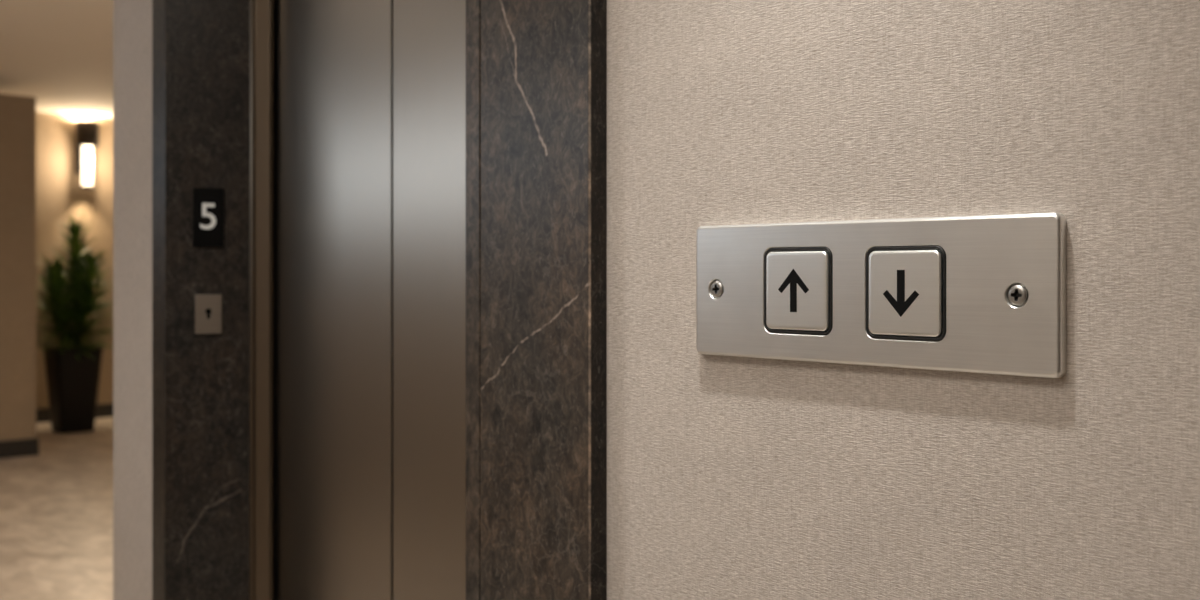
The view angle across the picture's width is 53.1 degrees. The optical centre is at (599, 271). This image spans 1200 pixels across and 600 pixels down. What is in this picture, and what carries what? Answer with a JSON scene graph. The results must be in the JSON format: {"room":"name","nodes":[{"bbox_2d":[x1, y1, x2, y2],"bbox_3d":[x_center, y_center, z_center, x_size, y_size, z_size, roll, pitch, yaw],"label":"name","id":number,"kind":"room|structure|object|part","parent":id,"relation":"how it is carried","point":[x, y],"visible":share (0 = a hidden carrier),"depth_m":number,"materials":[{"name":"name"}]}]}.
{"room":"elevator lobby","nodes":[
{"label":"elevator lobby","id":0,"kind":"room"},
{"bbox_2d":[0,94,35,440],"bbox_3d":[-5.677,0.026,7.250,3.753,2.348,1.760,0,0,-43],"label":"wall","id":1,"kind":"structure","parent":0,"point":[17,112],"depth_m":7.79,"materials":[{"name":"beige paper"}]},
{"bbox_2d":[0,438,38,458],"bbox_3d":[-5.072,1.145,6.602,3.767,0.111,0.014,0,0,-43],"label":"baseboard","id":2,"kind":"structure","parent":1,"relation":"attached to","point":[22,447],"depth_m":7.79,"materials":[{"name":"black"}]},
{"bbox_2d":[0,417,112,599],"bbox_3d":[-0.881,1.250,3.984,6.800,0.100,13.460,0,0,-43],"label":"floor","id":3,"kind":"structure","parent":0,"point":[56,504],"depth_m":5.89,"materials":[{"name":"beige stone"}]},
{"bbox_2d":[36,213,112,433],"bbox_3d":[-3.988,0.363,9.059,0.864,1.674,0.853,0,0,-28],"label":"potted plant","id":4,"kind":"object","parent":3,"relation":"on","point":[73,368],"visible":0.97,"depth_m":8.97,"materials":[{"name":"green plant"}]},
{"bbox_3d":[-3.991,0.160,9.056,0.281,0.920,0.190,0,0,-34],"label":"stem","id":5,"kind":"part","parent":4,"relation":"part of","materials":[{"name":"green plant"}]},
{"bbox_3d":[-3.977,0.885,9.056,0.345,0.630,0.345,0,0,-43],"label":"planter","id":6,"kind":"part","parent":4,"relation":"part of","materials":[{"name":"black"}]},
{"bbox_2d":[0,0,112,117],"bbox_3d":[-0.881,-1.325,3.984,6.800,0.100,13.460,0,0,-43],"label":"ceiling","id":7,"kind":"structure","parent":0,"point":[59,53],"depth_m":7.04,"materials":[{"name":"beige paint"}]},
{"bbox_2d":[36,112,112,408],"bbox_3d":[-5.348,-0.037,8.849,6.400,2.475,0.150,0,0,-43],"label":"wall","id":8,"kind":"structure","parent":0,"point":[59,192],"depth_m":9.71,"materials":[{"name":"beige paint"}]},
{"bbox_2d":[36,403,112,422],"bbox_3d":[-3.911,1.145,10.058,2.647,0.111,0.014,0,0,-43],"label":"baseboard","id":9,"kind":"structure","parent":8,"relation":"attached to","point":[102,410],"depth_m":9.85,"materials":[{"name":"black"}]},
{"bbox_2d":[75,121,98,188],"bbox_3d":[-4.152,-0.944,9.708,0.176,0.537,0.203,0,0,-43],"label":"wall sconce","id":10,"kind":"object","parent":8,"relation":"attached to","point":[86,132],"visible":1,"depth_m":9.66,"materials":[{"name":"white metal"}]},
{"bbox_2d":[113,0,1199,599],"bbox_3d":[0.890,-0.037,0.681,0.140,2.475,5.800,0,0,-43],"label":"wall","id":11,"kind":"structure","parent":0,"point":[729,477],"depth_m":1.23,"materials":[{"name":"paint"}]},
{"bbox_2d":[250,0,272,599],"bbox_3d":[-0.422,0.140,2.212,0.038,2.120,0.920,0,0,-43],"label":"door frame","id":12,"kind":"structure","parent":11,"relation":"attached to","point":[261,11],"depth_m":2.52,"materials":[{"name":"brown metal"}]},
{"bbox_2d":[273,0,392,599],"bbox_3d":[-0.547,0.141,2.408,0.030,2.102,0.512,0,0,-43],"label":"door","id":13,"kind":"structure","parent":11,"relation":"in","point":[333,59],"depth_m":2.37,"materials":[{"name":"metal"}]},
{"bbox_2d":[152,0,606,599],"bbox_3d":[-0.422,-0.020,2.076,0.155,2.440,1.378,0,0,-43],"label":"door surround","id":14,"kind":"object","parent":11,"relation":"attached to","point":[536,70],"visible":0.96,"depth_m":1.67,"materials":[{"name":"brown stone"}]},
{"bbox_3d":[-0.842,0.030,2.540,0.201,2.340,0.080,0,0,-16],"label":"panel","id":15,"kind":"part","parent":14,"relation":"part of","materials":[{"name":"brown stone"}]},
{"bbox_2d":[193,187,223,246],"bbox_3d":[-0.817,-0.114,2.503,0.062,0.124,0.006,0,0,-16],"label":"indicator","id":16,"kind":"object","parent":14,"relation":"attached to","point":[208,203],"visible":1,"depth_m":2.50,"materials":[{"name":"black"}]},
{"bbox_2d":[195,294,221,333],"bbox_3d":[-0.816,0.088,2.502,0.053,0.082,0.007,0,0,-16],"label":"plate","id":17,"kind":"object","parent":14,"relation":"attached to","point":[208,308],"visible":1,"depth_m":2.50,"materials":[{"name":"metal"}]},
{"bbox_3d":[-0.072,0.030,1.696,0.155,2.340,0.344,0,0,-43],"label":"panel","id":18,"kind":"part","parent":14,"relation":"part of","materials":[{"name":"brown stone"}]},
{"bbox_2d":[393,0,465,599],"bbox_3d":[-0.217,0.141,2.049,0.030,2.102,0.451,0,0,-43],"label":"door","id":19,"kind":"structure","parent":11,"relation":"in","point":[429,36],"depth_m":2.12,"materials":[{"name":"metal"}]},
{"bbox_2d":[696,212,1065,377],"bbox_3d":[0.266,0.021,1.246,0.016,0.150,0.446,0,0,-43],"label":"panel","id":20,"kind":"object","parent":11,"relation":"attached to","point":[986,294],"visible":1,"depth_m":1.21,"materials":[{"name":"metal"}]}
]}

